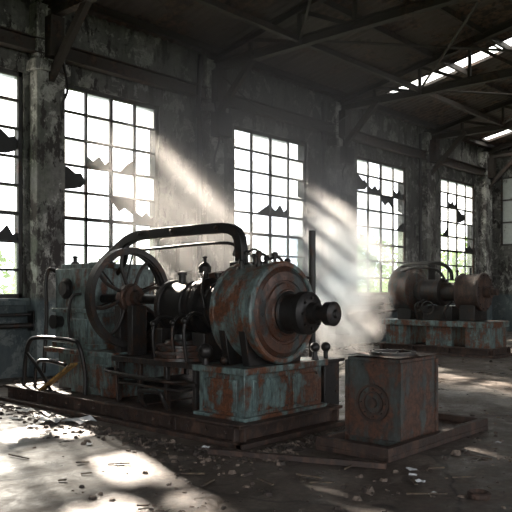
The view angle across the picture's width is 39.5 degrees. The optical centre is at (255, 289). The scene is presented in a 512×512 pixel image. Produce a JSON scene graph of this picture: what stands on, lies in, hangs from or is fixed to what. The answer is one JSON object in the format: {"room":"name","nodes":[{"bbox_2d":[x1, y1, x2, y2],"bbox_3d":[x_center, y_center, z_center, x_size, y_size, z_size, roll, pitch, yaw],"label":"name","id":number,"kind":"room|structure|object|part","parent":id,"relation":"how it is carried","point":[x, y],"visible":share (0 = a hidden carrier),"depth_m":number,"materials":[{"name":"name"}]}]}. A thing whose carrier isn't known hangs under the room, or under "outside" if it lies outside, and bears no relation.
{"room":"power station hall","nodes":[
{"label":"power station hall","id":0,"kind":"room"},
{"bbox_2d":[0,54,454,343],"bbox_3d":[-1.137,-1.852,16.181,0.627,6.904,30.500,0,0,42],"label":"pipes","id":1,"kind":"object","parent":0,"point":[221,122],"depth_m":16.22,"materials":[{"name":"grey metal"}]},
{"bbox_2d":[0,0,511,175],"bbox_3d":[1.414,-4.810,14.215,6.850,0.900,31.000,0,0,42],"label":"beams","id":2,"kind":"structure","parent":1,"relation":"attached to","point":[10,38],"depth_m":15.47,"materials":[{"name":"metal"}]},
{"bbox_2d":[0,0,485,378],"bbox_3d":[-1.332,-1.975,16.695,0.350,7.150,31.600,0,0,42],"label":"wall","id":3,"kind":"structure","parent":0,"point":[177,122],"depth_m":16.30,"materials":[{"name":"paint"}]},
{"bbox_2d":[0,73,16,210],"bbox_3d":[-5.180,-1.935,12.320,0.001,4.170,2.450,0,0,42],"label":"pane","id":4,"kind":"object","parent":3,"relation":"attached to","point":[8,83],"visible":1,"depth_m":13.04,"materials":[{"name":"clear glass"}]},
{"bbox_2d":[0,129,16,239],"bbox_3d":[-4.771,-1.927,12.773,0.001,2.107,1.250,0,0,42],"label":"pane","id":5,"kind":"object","parent":3,"relation":"attached to","point":[7,144],"visible":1,"depth_m":13.02,"materials":[{"name":"grey glass"}]},
{"bbox_2d":[0,68,21,297],"bbox_3d":[-5.180,-1.935,12.320,0.080,4.170,2.450,0,0,42],"label":"frame","id":6,"kind":"object","parent":3,"relation":"attached to","point":[18,156],"visible":0.88,"depth_m":13.16,"materials":[{"name":"metal"}]},
{"bbox_2d":[0,298,28,300],"bbox_3d":[-5.180,0.175,12.320,0.400,0.050,2.550,0,0,42],"label":"sill","id":7,"kind":"structure","parent":3,"relation":"attached to","point":[1,299],"depth_m":12.91,"materials":[{"name":"concrete"}]},
{"bbox_2d":[65,94,153,216],"bbox_3d":[-3.002,-2.717,14.733,0.001,2.606,2.450,0,0,42],"label":"pane","id":8,"kind":"object","parent":3,"relation":"attached to","point":[98,130],"visible":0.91,"depth_m":14.65,"materials":[{"name":"clear glass"}]},
{"bbox_2d":[65,157,153,223],"bbox_3d":[-3.008,-2.081,14.726,0.001,1.370,2.446,0,0,42],"label":"pane","id":9,"kind":"object","parent":3,"relation":"attached to","point":[73,180],"visible":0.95,"depth_m":14.69,"materials":[{"name":"grey glass"}]},
{"bbox_2d":[65,84,157,294],"bbox_3d":[-3.002,-1.935,14.733,0.080,4.170,2.450,0,0,42],"label":"frame","id":10,"kind":"object","parent":3,"relation":"attached to","point":[86,92],"visible":0.46,"depth_m":14.71,"materials":[{"name":"metal"}]},
{"bbox_2d":[0,295,388,305],"bbox_3d":[-1.180,0.215,16.557,0.060,0.130,31.000,0,0,42],"label":"trim","id":11,"kind":"structure","parent":3,"relation":"attached to","point":[349,297],"depth_m":19.81,"materials":[{"name":"concrete"}]},
{"bbox_2d":[247,205,286,253],"bbox_3d":[0.190,-1.557,18.269,0.001,1.367,1.954,0,0,42],"label":"pane","id":12,"kind":"object","parent":3,"relation":"attached to","point":[279,211],"visible":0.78,"depth_m":18.56,"materials":[{"name":"grey glass"}]},
{"bbox_2d":[235,134,302,236],"bbox_3d":[0.365,-2.717,18.463,0.001,2.606,2.900,0,0,42],"label":"pane","id":13,"kind":"object","parent":3,"relation":"attached to","point":[260,143],"visible":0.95,"depth_m":18.84,"materials":[{"name":"clear glass"}]},
{"bbox_2d":[234,126,305,275],"bbox_3d":[0.365,-1.935,18.463,0.080,4.170,2.900,0,0,42],"label":"frame","id":14,"kind":"object","parent":3,"relation":"attached to","point":[269,174],"visible":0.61,"depth_m":18.46,"materials":[{"name":"metal"}]},
{"bbox_2d":[358,295,387,296],"bbox_3d":[3.916,0.175,22.397,0.400,0.050,3.000,0,0,42],"label":"sill","id":15,"kind":"structure","parent":3,"relation":"attached to","point":[358,295],"depth_m":21.61,"materials":[{"name":"concrete"}]},
{"bbox_2d":[357,159,402,228],"bbox_3d":[3.916,-2.978,22.397,0.001,2.085,2.900,0,0,42],"label":"pane","id":16,"kind":"object","parent":3,"relation":"attached to","point":[374,200],"visible":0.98,"depth_m":22.31,"materials":[{"name":"clear glass"}]},
{"bbox_2d":[357,174,402,242],"bbox_3d":[3.914,-2.469,22.394,0.001,2.087,2.915,0,0,42],"label":"pane","id":17,"kind":"object","parent":3,"relation":"attached to","point":[361,184],"visible":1,"depth_m":22.10,"materials":[{"name":"grey glass"}]},
{"bbox_2d":[357,156,404,294],"bbox_3d":[3.916,-1.935,22.397,0.080,4.170,2.900,0,0,42],"label":"frame","id":18,"kind":"object","parent":3,"relation":"attached to","point":[379,163],"visible":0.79,"depth_m":22.38,"materials":[{"name":"metal"}]},
{"bbox_2d":[441,179,471,250],"bbox_3d":[7.384,-2.717,26.239,0.001,2.606,2.750,0,0,42],"label":"pane","id":19,"kind":"object","parent":3,"relation":"attached to","point":[452,186],"visible":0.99,"depth_m":26.18,"materials":[{"name":"clear glass"}]},
{"bbox_2d":[441,177,473,281],"bbox_3d":[7.383,-1.935,26.239,0.080,4.170,2.750,0,0,42],"label":"frame","id":20,"kind":"object","parent":3,"relation":"attached to","point":[456,251],"visible":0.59,"depth_m":26.23,"materials":[{"name":"metal"}]},
{"bbox_2d":[443,201,471,251],"bbox_3d":[7.459,-2.324,26.322,0.001,1.849,2.538,0,0,42],"label":"pane","id":21,"kind":"object","parent":3,"relation":"attached to","point":[461,217],"visible":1,"depth_m":26.42,"materials":[{"name":"grey glass"}]},
{"bbox_2d":[0,331,511,511],"bbox_3d":[6.945,1.700,9.224,22.650,0.200,31.600,0,0,42],"label":"floor","id":22,"kind":"structure","parent":0,"point":[32,484],"depth_m":6.28,"materials":[{"name":"concrete"}]},
{"bbox_2d":[26,1,70,377],"bbox_3d":[-3.883,-1.850,13.339,0.360,6.900,0.740,0,0,42],"label":"wall column","id":23,"kind":"structure","parent":22,"relation":"on","point":[46,124],"depth_m":13.18,"materials":[{"name":"grey concrete"}]},
{"bbox_2d":[42,0,97,81],"bbox_3d":[4.149,-5.710,6.089,22.027,3.720,0.280,0,0,42],"label":"roof truss","id":24,"kind":"object","parent":23,"relation":"attached to","point":[58,45],"depth_m":13.04,"materials":[{"name":"brown metal"}]},
{"bbox_2d":[0,223,344,449],"bbox_3d":[-1.068,0.394,9.341,5.426,2.412,2.192,0,0,42],"label":"engine","id":25,"kind":"object","parent":22,"relation":"on","point":[127,352],"visible":1,"depth_m":8.39,"materials":[{"name":"metal"}]},
{"bbox_3d":[-0.897,0.800,9.095,1.720,1.200,1.300,0,0,42],"label":"deck frame","id":26,"kind":"part","parent":25,"relation":"part of","materials":[{"name":"metal"}]},
{"bbox_3d":[-1.288,1.490,9.468,4.880,0.220,1.970,0,0,42],"label":"skid frame","id":27,"kind":"part","parent":25,"relation":"part of","materials":[{"name":"metal"}]},
{"bbox_3d":[-0.664,0.200,8.682,1.220,0.720,0.720,0,0,42],"label":"motor","id":28,"kind":"part","parent":25,"relation":"part of","materials":[{"name":"metal"}]},
{"bbox_2d":[200,58,228,272],"bbox_3d":[-1.002,-1.850,16.531,0.360,6.900,0.700,0,0,42],"label":"wall column","id":29,"kind":"structure","parent":22,"relation":"on","point":[212,182],"depth_m":16.36,"materials":[{"name":"grey concrete"}]},
{"bbox_2d":[208,0,465,111],"bbox_3d":[7.030,-5.710,9.281,22.027,3.720,0.280,0,0,42],"label":"roof truss","id":30,"kind":"object","parent":29,"relation":"attached to","point":[225,61],"depth_m":14.96,"materials":[{"name":"brown metal"}]},
{"bbox_2d":[8,396,491,505],"bbox_3d":[-0.114,1.584,8.367,6.680,0.020,5.742,0,0,42],"label":"splinters","id":31,"kind":"object","parent":22,"relation":"on","point":[181,467],"visible":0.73,"depth_m":6.06,"materials":[{"name":"brown wood"}]},
{"bbox_2d":[8,408,500,493],"bbox_3d":[-0.629,1.555,7.418,6.005,0.070,2.232,0,0,20],"label":"paper scraps","id":32,"kind":"object","parent":22,"relation":"on","point":[80,420],"visible":1,"depth_m":8.62,"materials":[{"name":"white paper"}]},
{"bbox_2d":[0,343,511,511],"bbox_3d":[4.623,1.568,15.098,9.769,0.065,23.442,0,0,42],"label":"rubble","id":33,"kind":"object","parent":22,"relation":"on","point":[367,489],"visible":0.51,"depth_m":7.19,"materials":[{"name":"grey concrete"}]},
{"bbox_2d":[207,448,386,468],"bbox_3d":[0.350,1.570,6.656,1.727,0.050,0.060,0,0,20],"label":"metal bar","id":34,"kind":"object","parent":22,"relation":"on","point":[213,451],"visible":1,"depth_m":6.61,"materials":[{"name":"metal"}]},
{"bbox_2d":[326,101,350,346],"bbox_3d":[2.348,-1.850,20.242,0.360,6.900,0.700,0,0,42],"label":"wall column","id":35,"kind":"structure","parent":22,"relation":"on","point":[337,336],"depth_m":20.09,"materials":[{"name":"grey concrete"}]},
{"bbox_2d":[332,18,511,146],"bbox_3d":[10.380,-5.710,12.993,22.027,3.720,0.280,0,0,42],"label":"roof truss","id":36,"kind":"object","parent":35,"relation":"attached to","point":[347,104],"depth_m":18.48,"materials":[{"name":"brown metal"}]},
{"bbox_2d":[345,348,437,445],"bbox_3d":[1.420,1.087,7.454,0.670,0.917,0.781,0,0,42],"label":"box","id":37,"kind":"object","parent":22,"relation":"on","point":[391,395],"visible":0.98,"depth_m":7.22,"materials":[{"name":"paint"}]},
{"bbox_2d":[356,384,388,421],"bbox_3d":[1.170,1.140,7.177,0.379,0.379,0.035,0,0,42],"label":"emblem","id":38,"kind":"object","parent":37,"relation":"attached to","point":[372,400],"depth_m":7.18,"materials":[{"name":"metal"}]},
{"bbox_2d":[316,412,487,462],"bbox_3d":[1.629,1.535,7.663,0.850,0.130,2.140,0,0,42],"label":"plinth","id":39,"kind":"object","parent":22,"relation":"on","point":[451,427],"visible":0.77,"depth_m":7.09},
{"bbox_2d":[421,132,438,305],"bbox_3d":[5.866,-1.850,24.140,0.360,6.900,0.700,0,0,42],"label":"wall column","id":40,"kind":"structure","parent":22,"relation":"on","point":[428,180],"depth_m":23.97,"materials":[{"name":"grey concrete"}]},
{"bbox_2d":[423,98,511,174],"bbox_3d":[13.898,-5.710,16.890,22.027,3.720,0.280,0,0,42],"label":"roof truss","id":41,"kind":"object","parent":40,"relation":"attached to","point":[462,133],"depth_m":23.36,"materials":[{"name":"brown metal"}]},
{"bbox_2d":[377,261,511,358],"bbox_3d":[4.774,0.427,18.087,3.250,2.345,1.350,0,0,42],"label":"engine","id":42,"kind":"object","parent":22,"relation":"on","point":[463,329],"visible":1,"depth_m":17.79,"materials":[{"name":"metal"}]},
{"bbox_3d":[4.806,0.050,18.159,1.500,0.720,0.720,0,0,42],"label":"motor","id":43,"kind":"part","parent":42,"relation":"part of","materials":[{"name":"metal"}]},
{"bbox_3d":[4.757,1.490,18.068,3.250,0.220,1.300,0,0,42],"label":"skid frame","id":44,"kind":"part","parent":42,"relation":"part of","materials":[{"name":"metal"}]},
{"bbox_2d":[467,489,490,500],"bbox_3d":[1.716,1.575,5.483,0.180,0.050,0.180,0,0,42],"label":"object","id":45,"kind":"object","parent":22,"relation":"on","point":[474,494],"visible":1,"depth_m":5.43,"materials":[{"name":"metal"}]},
{"bbox_2d":[479,152,494,319],"bbox_3d":[8.915,-1.850,27.517,0.360,6.900,0.700,0,0,42],"label":"wall column","id":46,"kind":"structure","parent":22,"relation":"on","point":[485,194],"depth_m":27.35,"materials":[{"name":"grey concrete"}]},
{"bbox_2d":[481,141,511,188],"bbox_3d":[16.947,-5.710,20.267,22.027,3.720,0.280,0,0,42],"label":"roof truss","id":47,"kind":"object","parent":46,"relation":"attached to","point":[493,153],"depth_m":27.21,"materials":[{"name":"brown metal"}]},
{"bbox_2d":[87,0,511,149],"bbox_3d":[6.963,-6.570,9.207,23.200,2.420,31.600,0,0,42],"label":"ceiling","id":48,"kind":"structure","parent":0,"point":[190,18],"depth_m":17.17,"materials":[{"name":"grey metal"}]},
{"bbox_2d":[385,36,511,93],"bbox_3d":[6.927,-6.505,18.131,8.028,1.689,0.750,0,0,42],"label":"skylight","id":49,"kind":"object","parent":48,"relation":"attached to","point":[478,57],"visible":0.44,"depth_m":19.44,"materials":[{"name":"glass"}]},
{"bbox_2d":[480,129,511,141],"bbox_3d":[11.649,-6.455,23.735,8.528,1.789,0.700,0,0,42],"label":"skylight","id":50,"kind":"object","parent":48,"relation":"attached to","point":[503,133],"visible":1,"depth_m":26.36,"materials":[{"name":"glass"}]},
{"bbox_2d":[89,0,511,148],"bbox_3d":[6.963,-6.425,9.207,21.270,2.030,31.000,0,0,42],"label":"beam","id":51,"kind":"structure","parent":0,"point":[96,8],"depth_m":17.10,"materials":[{"name":"brown metal"}]},
{"bbox_2d":[492,147,511,330],"bbox_3d":[17.561,-3.050,20.724,22.300,9.300,0.300,0,0,42],"label":"wall","id":52,"kind":"structure","parent":0,"point":[501,255],"depth_m":27.77,"materials":[{"name":"paint"}]},
{"bbox_2d":[500,177,511,245],"bbox_3d":[10.901,-3.040,26.479,3.700,2.640,0.080,0,0,42],"label":"frame","id":53,"kind":"object","parent":52,"relation":"attached to","point":[501,200],"visible":0.97,"depth_m":27.63,"materials":[{"name":"metal"}]},
{"bbox_2d":[503,178,511,243],"bbox_3d":[10.914,-3.050,26.494,3.700,2.600,0.040,0,0,42],"label":"pane","id":54,"kind":"object","parent":52,"relation":"attached to","point":[507,183],"visible":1,"depth_m":27.54,"materials":[{"name":"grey glass"}]},
{"label":"outside","id":55,"kind":"structure","parent":0,"visible":0},
{"bbox_3d":[-9.992,1.905,29.226,150.000,0.190,150.000,0,0,42],"label":"ground","id":56,"kind":"structure","parent":55,"visible":0},
{"bbox_2d":[0,250,463,293],"bbox_3d":[5.655,0.447,29.080,3.159,3.204,47.467,0,0,42],"label":"bushes","id":57,"kind":"object","parent":56,"relation":"on","point":[3,287],"visible":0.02,"depth_m":26.75,"materials":[{"name":"green plant"}]},
{"bbox_2d":[296,233,466,291],"bbox_3d":[1.835,-1.080,33.624,4.055,5.980,41.645,0,0,38],"label":"trees","id":58,"kind":"object","parent":56,"relation":"on","point":[360,256],"visible":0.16,"depth_m":39.40,"materials":[{"name":"green plant"}]}
]}

